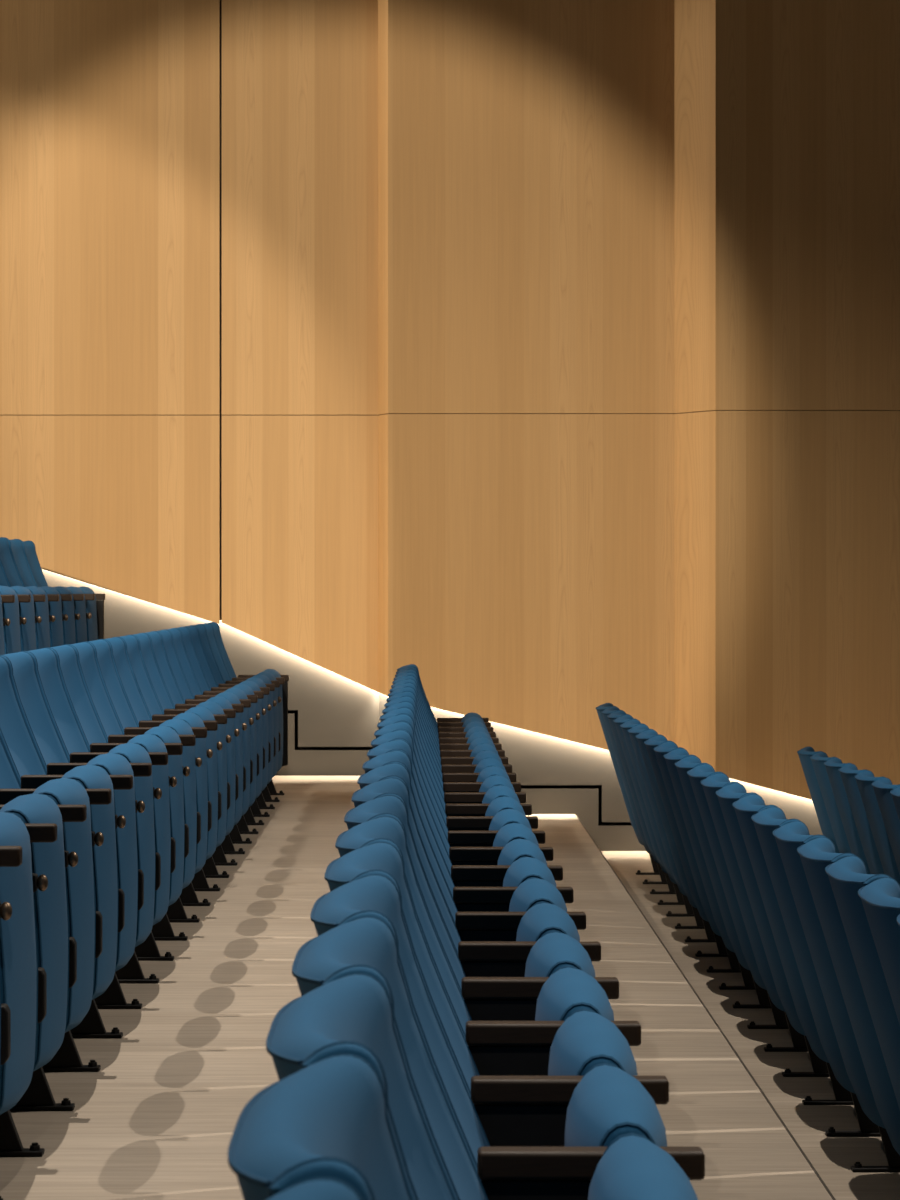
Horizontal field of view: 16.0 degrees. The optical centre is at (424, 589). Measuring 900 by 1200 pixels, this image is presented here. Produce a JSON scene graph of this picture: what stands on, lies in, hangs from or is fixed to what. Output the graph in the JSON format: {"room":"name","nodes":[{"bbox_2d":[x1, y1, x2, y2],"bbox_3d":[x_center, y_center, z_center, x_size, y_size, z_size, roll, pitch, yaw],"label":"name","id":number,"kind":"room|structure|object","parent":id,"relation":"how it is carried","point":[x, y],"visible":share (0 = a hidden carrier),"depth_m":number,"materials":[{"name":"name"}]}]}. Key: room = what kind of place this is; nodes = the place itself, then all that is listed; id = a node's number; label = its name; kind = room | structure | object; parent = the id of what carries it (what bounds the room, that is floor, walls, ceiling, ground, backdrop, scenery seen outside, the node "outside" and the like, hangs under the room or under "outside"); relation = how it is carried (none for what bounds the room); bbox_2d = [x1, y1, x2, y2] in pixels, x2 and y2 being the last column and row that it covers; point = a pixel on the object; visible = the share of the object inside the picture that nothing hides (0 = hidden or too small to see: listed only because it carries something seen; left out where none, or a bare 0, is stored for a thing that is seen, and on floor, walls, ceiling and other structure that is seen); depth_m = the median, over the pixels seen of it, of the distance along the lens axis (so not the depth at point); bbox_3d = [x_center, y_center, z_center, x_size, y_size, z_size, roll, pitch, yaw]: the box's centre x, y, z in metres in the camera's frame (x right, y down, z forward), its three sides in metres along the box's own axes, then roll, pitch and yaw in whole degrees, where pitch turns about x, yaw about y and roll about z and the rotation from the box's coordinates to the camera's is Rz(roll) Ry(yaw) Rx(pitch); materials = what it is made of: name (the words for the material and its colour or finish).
{"room":"auditorium","nodes":[
{"label":"auditorium","id":0,"kind":"room"},
{"bbox_2d":[0,776,359,1199],"bbox_3d":[-0.624,1.813,8.400,0.932,1.510,19.800,0,0,0],"label":"floor","id":1,"kind":"structure","parent":0,"point":[165,1102],"depth_m":7.52,"materials":[{"name":"grey wood"}]},
{"bbox_2d":[0,812,37,1199],"bbox_3d":[-0.921,0.612,5.724,0.463,0.894,0.527,0,0,0],"label":"seat","id":2,"kind":"object","parent":1,"relation":"on","point":[18,937],"visible":1,"depth_m":5.63,"materials":[{"name":"blue fabric"}]},
{"bbox_2d":[0,794,68,1156],"bbox_3d":[-0.922,0.612,6.252,0.463,0.894,0.527,0,0,0],"label":"seat","id":3,"kind":"object","parent":1,"relation":"on","point":[41,815],"visible":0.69,"depth_m":6.12,"materials":[{"name":"blue fabric"}]},
{"bbox_2d":[0,778,95,1110],"bbox_3d":[-0.923,0.612,6.780,0.463,0.894,0.527,0,0,0],"label":"seat","id":4,"kind":"object","parent":1,"relation":"on","point":[72,799],"visible":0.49,"depth_m":6.64,"materials":[{"name":"blue fabric"}]},
{"bbox_2d":[33,778,94,1032],"bbox_3d":[-0.775,0.665,6.802,0.128,0.527,0.470,0,0,0],"label":"seat cushion","id":5,"kind":"object","parent":4,"relation":"on","point":[77,836],"depth_m":6.69,"materials":[{"name":"blue fabric"}]},
{"bbox_2d":[0,739,117,1071],"bbox_3d":[-0.923,0.612,7.308,0.463,0.894,0.527,0,0,0],"label":"seat","id":6,"kind":"object","parent":1,"relation":"on","point":[97,782],"visible":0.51,"depth_m":7.17,"materials":[{"name":"blue fabric"}]},
{"bbox_2d":[62,765,117,999],"bbox_3d":[-0.776,0.665,7.330,0.128,0.527,0.470,0,0,0],"label":"seat cushion","id":7,"kind":"object","parent":6,"relation":"on","point":[105,870],"depth_m":7.22,"materials":[{"name":"blue fabric"}]},
{"bbox_2d":[0,656,137,1037],"bbox_3d":[-0.924,0.612,7.836,0.463,0.894,0.527,0,0,0],"label":"seat","id":8,"kind":"object","parent":1,"relation":"on","point":[16,739],"visible":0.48,"depth_m":7.75,"materials":[{"name":"blue fabric"}]},
{"bbox_2d":[86,753,137,971],"bbox_3d":[-0.776,0.665,7.858,0.128,0.527,0.470,0,0,0],"label":"seat cushion","id":9,"kind":"object","parent":8,"relation":"on","point":[113,764],"depth_m":7.74,"materials":[{"name":"blue fabric"}]},
{"bbox_2d":[0,651,155,1008],"bbox_3d":[-0.925,0.612,8.364,0.463,0.894,0.527,0,0,0],"label":"seat","id":10,"kind":"object","parent":1,"relation":"on","point":[23,676],"visible":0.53,"depth_m":8.29,"materials":[{"name":"blue fabric"}]},
{"bbox_2d":[109,743,154,946],"bbox_3d":[-0.777,0.665,8.386,0.128,0.527,0.470,0,0,0],"label":"seat cushion","id":11,"kind":"object","parent":10,"relation":"on","point":[134,753],"depth_m":8.27,"materials":[{"name":"blue fabric"}]},
{"bbox_2d":[24,648,170,983],"bbox_3d":[-0.925,0.612,8.892,0.463,0.894,0.527,0,0,0],"label":"seat","id":12,"kind":"object","parent":1,"relation":"on","point":[55,697],"visible":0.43,"depth_m":8.82,"materials":[{"name":"blue fabric"}]},
{"bbox_2d":[127,734,170,924],"bbox_3d":[-0.777,0.665,8.914,0.128,0.527,0.470,0,0,0],"label":"seat cushion","id":13,"kind":"object","parent":12,"relation":"on","point":[152,743],"depth_m":8.80,"materials":[{"name":"blue fabric"}]},
{"bbox_2d":[47,645,184,960],"bbox_3d":[-0.926,0.612,9.420,0.463,0.894,0.527,0,0,0],"label":"seat","id":14,"kind":"object","parent":1,"relation":"on","point":[86,718],"visible":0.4,"depth_m":9.34,"materials":[{"name":"blue fabric"}]},
{"bbox_2d":[144,726,183,905],"bbox_3d":[-0.778,0.665,9.442,0.128,0.527,0.470,0,0,0],"label":"seat cushion","id":15,"kind":"object","parent":14,"relation":"on","point":[166,734],"depth_m":9.32,"materials":[{"name":"blue fabric"}]},
{"bbox_2d":[66,642,196,940],"bbox_3d":[-0.926,0.612,9.948,0.463,0.894,0.527,0,0,0],"label":"seat","id":16,"kind":"object","parent":1,"relation":"on","point":[162,930],"visible":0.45,"depth_m":9.87,"materials":[{"name":"blue fabric"}]},
{"bbox_2d":[159,719,196,888],"bbox_3d":[-0.779,0.665,9.970,0.128,0.527,0.470,0,0,0],"label":"seat cushion","id":17,"kind":"object","parent":16,"relation":"on","point":[181,727],"depth_m":9.85,"materials":[{"name":"blue fabric"}]},
{"bbox_2d":[88,639,207,922],"bbox_3d":[-0.927,0.612,10.476,0.463,0.894,0.527,0,0,0],"label":"seat","id":18,"kind":"object","parent":1,"relation":"on","point":[176,913],"visible":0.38,"depth_m":10.39,"materials":[{"name":"blue fabric"}]},
{"bbox_2d":[173,712,207,872],"bbox_3d":[-0.779,0.665,10.498,0.128,0.527,0.470,0,0,0],"label":"seat cushion","id":19,"kind":"object","parent":18,"relation":"on","point":[192,719],"depth_m":10.38,"materials":[{"name":"blue fabric"}]},
{"bbox_2d":[103,637,217,905],"bbox_3d":[-0.928,0.612,11.004,0.463,0.894,0.527,0,0,0],"label":"seat","id":20,"kind":"object","parent":1,"relation":"on","point":[188,897],"visible":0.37,"depth_m":10.93,"materials":[{"name":"blue fabric"}]},
{"bbox_2d":[184,707,217,859],"bbox_3d":[-0.780,0.665,11.026,0.128,0.527,0.470,0,0,0],"label":"seat cushion","id":21,"kind":"object","parent":20,"relation":"on","point":[205,714],"depth_m":10.91,"materials":[{"name":"blue fabric"}]},
{"bbox_2d":[119,635,226,890],"bbox_3d":[-0.928,0.612,11.532,0.463,0.894,0.527,0,0,0],"label":"seat","id":22,"kind":"object","parent":1,"relation":"on","point":[199,882],"visible":0.31,"depth_m":11.45,"materials":[{"name":"blue fabric"}]},
{"bbox_2d":[196,701,226,846],"bbox_3d":[-0.781,0.665,11.554,0.128,0.527,0.470,0,0,0],"label":"seat cushion","id":23,"kind":"object","parent":22,"relation":"on","point":[215,708],"depth_m":11.43,"materials":[{"name":"blue fabric"}]},
{"bbox_2d":[133,633,235,877],"bbox_3d":[-0.929,0.612,12.060,0.463,0.894,0.527,0,0,0],"label":"seat","id":24,"kind":"object","parent":1,"relation":"on","point":[210,870],"visible":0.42,"depth_m":11.98,"materials":[{"name":"blue fabric"}]},
{"bbox_2d":[205,696,235,835],"bbox_3d":[-0.781,0.665,12.082,0.128,0.527,0.470,0,0,0],"label":"seat cushion","id":25,"kind":"object","parent":24,"relation":"on","point":[223,702],"depth_m":11.96,"materials":[{"name":"blue fabric"}]},
{"bbox_2d":[145,631,243,865],"bbox_3d":[-0.930,0.612,12.588,0.463,0.894,0.527,0,0,0],"label":"seat","id":26,"kind":"object","parent":1,"relation":"on","point":[219,858],"visible":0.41,"depth_m":12.50,"materials":[{"name":"blue fabric"}]},
{"bbox_2d":[215,692,242,824],"bbox_3d":[-0.782,0.665,12.610,0.128,0.527,0.470,0,0,0],"label":"seat cushion","id":27,"kind":"object","parent":26,"relation":"on","point":[233,699],"depth_m":12.49,"materials":[{"name":"blue fabric"}]},
{"bbox_2d":[156,630,250,853],"bbox_3d":[-0.930,0.612,13.116,0.463,0.894,0.527,0,0,0],"label":"seat","id":28,"kind":"object","parent":1,"relation":"on","point":[227,845],"visible":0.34,"depth_m":13.03,"materials":[{"name":"blue fabric"}]},
{"bbox_2d":[224,688,249,814],"bbox_3d":[-0.783,0.665,13.138,0.128,0.527,0.470,0,0,0],"label":"seat cushion","id":29,"kind":"object","parent":28,"relation":"on","point":[239,693],"depth_m":13.02,"materials":[{"name":"blue fabric"}]},
{"bbox_2d":[164,628,257,843],"bbox_3d":[-0.931,0.612,13.644,0.463,0.894,0.527,0,0,0],"label":"seat","id":30,"kind":"object","parent":1,"relation":"on","point":[235,836],"visible":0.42,"depth_m":13.57,"materials":[{"name":"blue fabric"}]},
{"bbox_2d":[232,684,256,806],"bbox_3d":[-0.783,0.665,13.666,0.128,0.527,0.470,0,0,0],"label":"seat cushion","id":31,"kind":"object","parent":30,"relation":"on","point":[248,691],"depth_m":13.55,"materials":[{"name":"blue fabric"}]},
{"bbox_2d":[176,627,263,833],"bbox_3d":[-0.931,0.612,14.172,0.463,0.894,0.527,0,0,0],"label":"seat","id":32,"kind":"object","parent":1,"relation":"on","point":[185,633],"visible":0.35,"depth_m":14.09,"materials":[{"name":"blue fabric"}]},
{"bbox_2d":[238,681,262,798],"bbox_3d":[-0.784,0.665,14.194,0.128,0.527,0.470,0,0,0],"label":"seat cushion","id":33,"kind":"object","parent":32,"relation":"on","point":[259,727],"depth_m":14.08,"materials":[{"name":"blue fabric"}]},
{"bbox_2d":[183,625,269,824],"bbox_3d":[-0.932,0.612,14.700,0.463,0.894,0.527,0,0,0],"label":"seat","id":34,"kind":"object","parent":1,"relation":"on","point":[248,816],"visible":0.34,"depth_m":14.63,"materials":[{"name":"blue fabric"}]},
{"bbox_2d":[245,677,268,790],"bbox_3d":[-0.784,0.665,14.722,0.128,0.527,0.470,0,0,0],"label":"seat cushion","id":35,"kind":"object","parent":34,"relation":"on","point":[258,681],"depth_m":14.60,"materials":[{"name":"blue fabric"}]},
{"bbox_2d":[193,624,274,816],"bbox_3d":[-0.933,0.612,15.228,0.463,0.894,0.527,0,0,0],"label":"seat","id":36,"kind":"object","parent":1,"relation":"on","point":[256,812],"visible":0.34,"depth_m":15.15,"materials":[{"name":"blue fabric"}]},
{"bbox_2d":[251,674,273,783],"bbox_3d":[-0.785,0.665,15.250,0.128,0.527,0.470,0,0,0],"label":"seat cushion","id":37,"kind":"object","parent":36,"relation":"on","point":[266,680],"depth_m":15.14,"materials":[{"name":"blue fabric"}]},
{"bbox_2d":[201,623,279,808],"bbox_3d":[-0.933,0.612,15.756,0.463,0.894,0.527,0,0,0],"label":"seat","id":38,"kind":"object","parent":1,"relation":"on","point":[209,629],"visible":0.27,"depth_m":15.68,"materials":[{"name":"blue fabric"}]},
{"bbox_2d":[257,672,278,777],"bbox_3d":[-0.786,0.665,15.778,0.128,0.527,0.470,0,0,0],"label":"seat cushion","id":39,"kind":"object","parent":38,"relation":"on","point":[272,678],"depth_m":15.66,"materials":[{"name":"blue fabric"}]},
{"bbox_2d":[209,622,288,801],"bbox_3d":[-0.934,0.612,16.306,0.463,0.894,0.571,0,0,0],"label":"seat","id":40,"kind":"object","parent":1,"relation":"on","point":[270,789],"visible":0.32,"depth_m":16.49,"materials":[{"name":"blue fabric"}]},
{"bbox_2d":[263,669,282,770],"bbox_3d":[-0.786,0.665,16.306,0.128,0.527,0.470,0,0,0],"label":"seat cushion","id":41,"kind":"object","parent":40,"relation":"on","point":[280,690],"depth_m":16.19,"materials":[{"name":"blue fabric"}]},
{"bbox_2d":[0,0,899,850],"bbox_3d":[0.750,-1.582,18.255,11.500,8.300,0.990,0,0,0],"label":"wall","id":42,"kind":"structure","parent":0,"point":[540,359],"depth_m":18.09,"materials":[{"name":"brown wood"}]},
{"bbox_2d":[526,814,832,1199],"bbox_3d":[0.346,1.918,8.350,1.008,1.300,19.700,0,0,0],"label":"floor","id":43,"kind":"structure","parent":0,"point":[715,1106],"depth_m":8.76,"materials":[{"name":"grey wood"}]},
{"bbox_2d":[267,1177,364,1199],"bbox_3d":[0.091,0.821,1.789,0.463,0.894,0.544,0,0,0],"label":"seat","id":44,"kind":"object","parent":43,"relation":"on","point":[319,1188],"visible":1,"depth_m":2.03,"materials":[{"name":"blue fabric"}]},
{"bbox_2d":[228,1053,411,1199],"bbox_3d":[0.091,0.821,2.334,0.463,0.894,0.544,0,0,0],"label":"seat","id":45,"kind":"object","parent":43,"relation":"on","point":[327,1118],"visible":0.98,"depth_m":2.45,"materials":[{"name":"blue fabric"}]},
{"bbox_2d":[266,973,454,1199],"bbox_3d":[0.091,0.821,2.880,0.463,0.894,0.544,0,0,0],"label":"seat","id":46,"kind":"object","parent":43,"relation":"on","point":[350,1013],"visible":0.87,"depth_m":3.06,"materials":[{"name":"blue fabric"}]},
{"bbox_2d":[382,702,525,803],"bbox_3d":[0.091,0.821,10.517,0.463,0.894,0.544,0,0,0],"label":"seat","id":47,"kind":"object","parent":43,"relation":"on","point":[449,797],"visible":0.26,"depth_m":10.34,"materials":[{"name":"blue fabric"}]},
{"bbox_2d":[380,707,531,816],"bbox_3d":[0.091,0.821,9.971,0.463,0.894,0.544,0,0,0],"label":"seat","id":48,"kind":"object","parent":43,"relation":"on","point":[494,792],"visible":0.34,"depth_m":9.81,"materials":[{"name":"blue fabric"}]},
{"bbox_2d":[377,714,537,830],"bbox_3d":[0.091,0.821,9.426,0.463,0.894,0.544,0,0,0],"label":"seat","id":49,"kind":"object","parent":43,"relation":"on","point":[453,823],"visible":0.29,"depth_m":9.25,"materials":[{"name":"blue fabric"}]},
{"bbox_2d":[374,722,544,846],"bbox_3d":[0.091,0.821,8.880,0.463,0.894,0.544,0,0,0],"label":"seat","id":50,"kind":"object","parent":43,"relation":"on","point":[504,817],"visible":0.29,"depth_m":8.71,"materials":[{"name":"blue fabric"}]},
{"bbox_2d":[371,730,553,864],"bbox_3d":[0.091,0.821,8.335,0.463,0.894,0.544,0,0,0],"label":"seat","id":51,"kind":"object","parent":43,"relation":"on","point":[509,832],"visible":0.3,"depth_m":8.16,"materials":[{"name":"blue fabric"}]},
{"bbox_2d":[367,739,562,886],"bbox_3d":[0.091,0.821,7.789,0.463,0.894,0.544,0,0,0],"label":"seat","id":52,"kind":"object","parent":43,"relation":"on","point":[461,875],"visible":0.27,"depth_m":7.61,"materials":[{"name":"blue fabric"}]},
{"bbox_2d":[497,839,546,864],"bbox_3d":[0.239,0.875,7.812,0.128,0.527,0.486,0,0,0],"label":"seat cushion","id":53,"kind":"object","parent":52,"relation":"on","point":[516,849],"depth_m":7.69,"materials":[{"name":"blue fabric"}]},
{"bbox_2d":[363,750,573,911],"bbox_3d":[0.091,0.821,7.244,0.463,0.894,0.544,0,0,0],"label":"seat","id":54,"kind":"object","parent":43,"relation":"on","point":[466,899],"visible":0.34,"depth_m":7.07,"materials":[{"name":"blue fabric"}]},
{"bbox_2d":[503,857,556,886],"bbox_3d":[0.239,0.875,7.266,0.128,0.527,0.486,0,0,0],"label":"seat cushion","id":55,"kind":"object","parent":54,"relation":"on","point":[524,868],"depth_m":7.15,"materials":[{"name":"blue fabric"}]},
{"bbox_2d":[357,763,585,940],"bbox_3d":[0.091,0.821,6.698,0.463,0.894,0.544,0,0,0],"label":"seat","id":56,"kind":"object","parent":43,"relation":"on","point":[471,926],"visible":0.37,"depth_m":6.53,"materials":[{"name":"blue fabric"}]},
{"bbox_2d":[509,878,566,911],"bbox_3d":[0.239,0.875,6.721,0.128,0.527,0.486,0,0,0],"label":"seat cushion","id":57,"kind":"object","parent":56,"relation":"on","point":[532,891],"depth_m":6.60,"materials":[{"name":"blue fabric"}]},
{"bbox_2d":[351,777,600,976],"bbox_3d":[0.091,0.821,6.153,0.463,0.894,0.544,0,0,0],"label":"seat","id":58,"kind":"object","parent":43,"relation":"on","point":[477,958],"visible":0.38,"depth_m":5.97,"materials":[{"name":"blue fabric"}]},
{"bbox_2d":[516,903,579,940],"bbox_3d":[0.239,0.875,6.175,0.128,0.527,0.486,0,0,0],"label":"seat cushion","id":59,"kind":"object","parent":58,"relation":"on","point":[542,918],"depth_m":6.06,"materials":[{"name":"blue fabric"}]},
{"bbox_2d":[344,795,618,1020],"bbox_3d":[0.091,0.821,5.607,0.463,0.894,0.544,0,0,0],"label":"seat","id":60,"kind":"object","parent":43,"relation":"on","point":[485,998],"visible":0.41,"depth_m":5.42,"materials":[{"name":"blue fabric"}]},
{"bbox_2d":[525,932,595,976],"bbox_3d":[0.239,0.875,5.630,0.128,0.527,0.486,0,0,0],"label":"seat cushion","id":61,"kind":"object","parent":60,"relation":"on","point":[553,951],"depth_m":5.51,"materials":[{"name":"blue fabric"}]},
{"bbox_2d":[335,816,640,1075],"bbox_3d":[0.091,0.821,5.062,0.463,0.894,0.544,0,0,0],"label":"seat","id":62,"kind":"object","parent":43,"relation":"on","point":[497,1048],"visible":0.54,"depth_m":4.88,"materials":[{"name":"blue fabric"}]},
{"bbox_2d":[535,967,613,1020],"bbox_3d":[0.239,0.875,5.084,0.128,0.527,0.486,0,0,0],"label":"seat cushion","id":63,"kind":"object","parent":62,"relation":"on","point":[568,990],"depth_m":4.97,"materials":[{"name":"blue fabric"}]},
{"bbox_2d":[292,916,697,1199],"bbox_3d":[0.091,0.821,3.425,0.463,0.894,0.544,0,0,0],"label":"seat","id":64,"kind":"object","parent":43,"relation":"on","point":[631,1167],"visible":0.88,"depth_m":3.56,"materials":[{"name":"blue fabric"}]},
{"bbox_2d":[588,1135,697,1199],"bbox_3d":[0.239,0.875,3.448,0.128,0.527,0.486,0,0,0],"label":"seat cushion","id":65,"kind":"object","parent":64,"relation":"on","point":[631,1167],"depth_m":3.42,"materials":[{"name":"blue fabric"}]},
{"bbox_2d":[324,842,668,1146],"bbox_3d":[0.091,0.821,4.516,0.463,0.894,0.544,0,0,0],"label":"seat","id":66,"kind":"object","parent":43,"relation":"on","point":[512,1111],"visible":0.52,"depth_m":4.32,"materials":[{"name":"blue fabric"}]},
{"bbox_2d":[548,1011,637,1075],"bbox_3d":[0.239,0.875,4.539,0.128,0.527,0.486,0,0,0],"label":"seat cushion","id":67,"kind":"object","parent":66,"relation":"on","point":[586,1039],"depth_m":4.42,"materials":[{"name":"blue fabric"}]},
{"bbox_2d":[310,874,704,1199],"bbox_3d":[0.091,0.821,3.971,0.463,0.894,0.544,0,0,0],"label":"seat","id":68,"kind":"object","parent":43,"relation":"on","point":[608,1102],"visible":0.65,"depth_m":3.84,"materials":[{"name":"blue fabric"}]},
{"bbox_2d":[565,1065,666,1146],"bbox_3d":[0.239,0.875,3.993,0.128,0.527,0.486,0,0,0],"label":"seat cushion","id":69,"kind":"object","parent":68,"relation":"on","point":[608,1102],"depth_m":3.88,"materials":[{"name":"blue fabric"}]},
{"bbox_2d":[601,851,899,1199],"bbox_3d":[1.354,2.023,8.350,1.008,1.090,19.700,0,0,0],"label":"floor","id":70,"kind":"structure","parent":0,"point":[833,1158],"depth_m":10.12,"materials":[{"name":"grey wood"}]},
{"bbox_2d":[620,719,704,928],"bbox_3d":[1.104,1.031,14.255,0.463,0.894,0.531,0,0,0],"label":"seat","id":71,"kind":"object","parent":70,"relation":"on","point":[630,724],"visible":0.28,"depth_m":14.14,"materials":[{"name":"blue fabric"}]},
{"bbox_2d":[628,724,715,941],"bbox_3d":[1.104,1.031,13.724,0.463,0.894,0.531,0,0,0],"label":"seat","id":72,"kind":"object","parent":70,"relation":"on","point":[636,730],"visible":0.21,"depth_m":13.61,"materials":[{"name":"blue fabric"}]},
{"bbox_2d":[636,729,727,956],"bbox_3d":[1.103,1.031,13.192,0.463,0.894,0.531,0,0,0],"label":"seat","id":73,"kind":"object","parent":70,"relation":"on","point":[648,734],"visible":0.26,"depth_m":13.08,"materials":[{"name":"blue fabric"}]},
{"bbox_2d":[644,735,740,972],"bbox_3d":[1.102,1.031,12.660,0.463,0.894,0.531,0,0,0],"label":"seat","id":74,"kind":"object","parent":70,"relation":"on","point":[655,741],"visible":0.25,"depth_m":12.54,"materials":[{"name":"blue fabric"}]},
{"bbox_2d":[653,741,755,989],"bbox_3d":[1.102,1.031,12.129,0.463,0.894,0.531,0,0,0],"label":"seat","id":75,"kind":"object","parent":70,"relation":"on","point":[661,750],"visible":0.26,"depth_m":12.01,"materials":[{"name":"blue fabric"}]},
{"bbox_2d":[664,748,770,1007],"bbox_3d":[1.101,1.031,11.597,0.463,0.894,0.531,0,0,0],"label":"seat","id":76,"kind":"object","parent":70,"relation":"on","point":[674,756],"visible":0.27,"depth_m":11.48,"materials":[{"name":"blue fabric"}]},
{"bbox_2d":[675,756,788,1028],"bbox_3d":[1.100,1.031,11.065,0.463,0.894,0.531,0,0,0],"label":"seat","id":77,"kind":"object","parent":70,"relation":"on","point":[686,764],"visible":0.23,"depth_m":10.95,"materials":[{"name":"blue fabric"}]},
{"bbox_2d":[687,764,807,1051],"bbox_3d":[1.100,1.031,10.533,0.463,0.894,0.531,0,0,0],"label":"seat","id":78,"kind":"object","parent":70,"relation":"on","point":[701,772],"visible":0.28,"depth_m":10.41,"materials":[{"name":"blue fabric"}]},
{"bbox_2d":[701,773,829,1076],"bbox_3d":[1.099,1.031,10.002,0.463,0.894,0.531,0,0,0],"label":"seat","id":79,"kind":"object","parent":70,"relation":"on","point":[711,784],"visible":0.23,"depth_m":9.88,"materials":[{"name":"blue fabric"}]},
{"bbox_2d":[716,783,853,1104],"bbox_3d":[1.099,1.031,9.470,0.463,0.894,0.531,0,0,0],"label":"seat","id":80,"kind":"object","parent":70,"relation":"on","point":[731,793],"visible":0.26,"depth_m":9.35,"materials":[{"name":"blue fabric"}]},
{"bbox_2d":[732,794,880,1136],"bbox_3d":[1.098,1.031,8.938,0.463,0.894,0.531,0,0,0],"label":"seat","id":81,"kind":"object","parent":70,"relation":"on","point":[747,806],"visible":0.27,"depth_m":8.82,"materials":[{"name":"blue fabric"}]},
{"bbox_2d":[751,807,899,1171],"bbox_3d":[1.097,1.031,8.407,0.463,0.894,0.531,0,0,0],"label":"seat","id":82,"kind":"object","parent":70,"relation":"on","point":[767,820],"visible":0.34,"depth_m":8.29,"materials":[{"name":"blue fabric"}]},
{"bbox_2d":[773,821,885,1128],"bbox_3d":[1.097,1.031,7.875,0.463,0.894,0.531,0,0,0],"label":"seat","id":83,"kind":"object","parent":70,"relation":"on","point":[794,834],"visible":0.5,"depth_m":7.77,"materials":[{"name":"blue fabric"}]},
{"bbox_2d":[797,837,899,1154],"bbox_3d":[1.096,1.031,7.343,0.463,0.894,0.531,0,0,0],"label":"seat","id":84,"kind":"object","parent":70,"relation":"on","point":[818,853],"visible":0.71,"depth_m":7.24,"materials":[{"name":"blue fabric"}]},
{"bbox_2d":[825,855,899,1108],"bbox_3d":[1.095,1.031,6.811,0.463,0.894,0.531,0,0,0],"label":"seat","id":85,"kind":"object","parent":70,"relation":"on","point":[847,875],"visible":0.79,"depth_m":6.72,"materials":[{"name":"blue fabric"}]},
{"bbox_2d":[858,877,899,1024],"bbox_3d":[1.095,1.031,6.280,0.463,0.894,0.531,0,0,0],"label":"seat","id":86,"kind":"object","parent":70,"relation":"on","point":[880,898],"visible":0.98,"depth_m":6.24,"materials":[{"name":"blue fabric"}]},
{"bbox_3d":[4.429,2.128,8.350,5.142,0.881,19.700,0,0,0],"label":"floor","id":87,"kind":"structure","parent":0,"visible":0},
{"bbox_2d":[810,752,850,852],"bbox_3d":[2.102,1.241,15.488,0.463,0.894,0.539,0,0,0],"label":"seat","id":88,"kind":"object","parent":87,"relation":"on","point":[818,759],"visible":0.23,"depth_m":15.38,"materials":[{"name":"blue fabric"}]},
{"bbox_2d":[824,758,870,873],"bbox_3d":[2.102,1.241,14.948,0.463,0.894,0.539,0,0,0],"label":"seat","id":89,"kind":"object","parent":87,"relation":"on","point":[832,765],"visible":0.37,"depth_m":14.83,"materials":[{"name":"blue fabric"}]},
{"bbox_2d":[838,764,883,873],"bbox_3d":[2.102,1.241,14.408,0.463,0.894,0.539,0,0,0],"label":"seat","id":90,"kind":"object","parent":87,"relation":"on","point":[847,772],"visible":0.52,"depth_m":14.30,"materials":[{"name":"blue fabric"}]},
{"bbox_2d":[854,770,899,884],"bbox_3d":[2.102,1.241,13.868,0.463,0.894,0.539,0,0,0],"label":"seat","id":91,"kind":"object","parent":87,"relation":"on","point":[864,779],"visible":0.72,"depth_m":13.76,"materials":[{"name":"blue fabric"}]},
{"bbox_2d":[871,778,899,873],"bbox_3d":[2.102,1.241,13.328,0.463,0.894,0.539,0,0,0],"label":"seat","id":92,"kind":"object","parent":87,"relation":"on","point":[882,787],"visible":0.9,"depth_m":13.25,"materials":[{"name":"blue fabric"}]},
{"bbox_3d":[-3.545,1.603,8.400,4.910,1.929,19.800,0,0,0],"label":"floor","id":93,"kind":"structure","parent":0,"visible":0},
{"bbox_2d":[0,564,63,646],"bbox_3d":[-1.882,0.192,14.701,0.463,0.894,0.521,0,0,0],"label":"seat","id":94,"kind":"object","parent":93,"relation":"on","point":[54,598],"visible":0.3,"depth_m":14.60,"materials":[{"name":"blue fabric"}]},
{"bbox_2d":[40,586,62,646],"bbox_3d":[-1.734,0.245,14.723,0.128,0.527,0.465,0,0,0],"label":"seat cushion","id":95,"kind":"object","parent":94,"relation":"on","point":[55,608],"depth_m":14.60,"materials":[{"name":"blue fabric"}]},
{"bbox_2d":[0,537,75,644],"bbox_3d":[-1.882,0.192,15.223,0.463,0.894,0.521,0,0,0],"label":"seat","id":96,"kind":"object","parent":93,"relation":"on","point":[6,561],"visible":0.31,"depth_m":15.24,"materials":[{"name":"blue fabric"}]},
{"bbox_2d":[54,586,75,644],"bbox_3d":[-1.734,0.245,15.245,0.128,0.527,0.465,0,0,0],"label":"seat cushion","id":97,"kind":"object","parent":96,"relation":"on","point":[68,618],"depth_m":15.12,"materials":[{"name":"blue fabric"}]},
{"bbox_2d":[4,537,87,642],"bbox_3d":[-1.882,0.192,15.745,0.463,0.894,0.521,0,0,0],"label":"seat","id":98,"kind":"object","parent":93,"relation":"on","point":[15,545],"visible":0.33,"depth_m":15.75,"materials":[{"name":"blue fabric"}]},
{"bbox_2d":[66,586,86,642],"bbox_3d":[-1.734,0.245,15.767,0.128,0.527,0.465,0,0,0],"label":"seat cushion","id":99,"kind":"object","parent":98,"relation":"on","point":[79,606],"depth_m":15.64,"materials":[{"name":"blue fabric"}]},
{"bbox_2d":[19,539,104,640],"bbox_3d":[-1.882,0.192,16.289,0.463,0.894,0.564,0,0,0],"label":"seat","id":100,"kind":"object","parent":93,"relation":"on","point":[94,602],"visible":0.3,"depth_m":16.41,"materials":[{"name":"blue fabric"}]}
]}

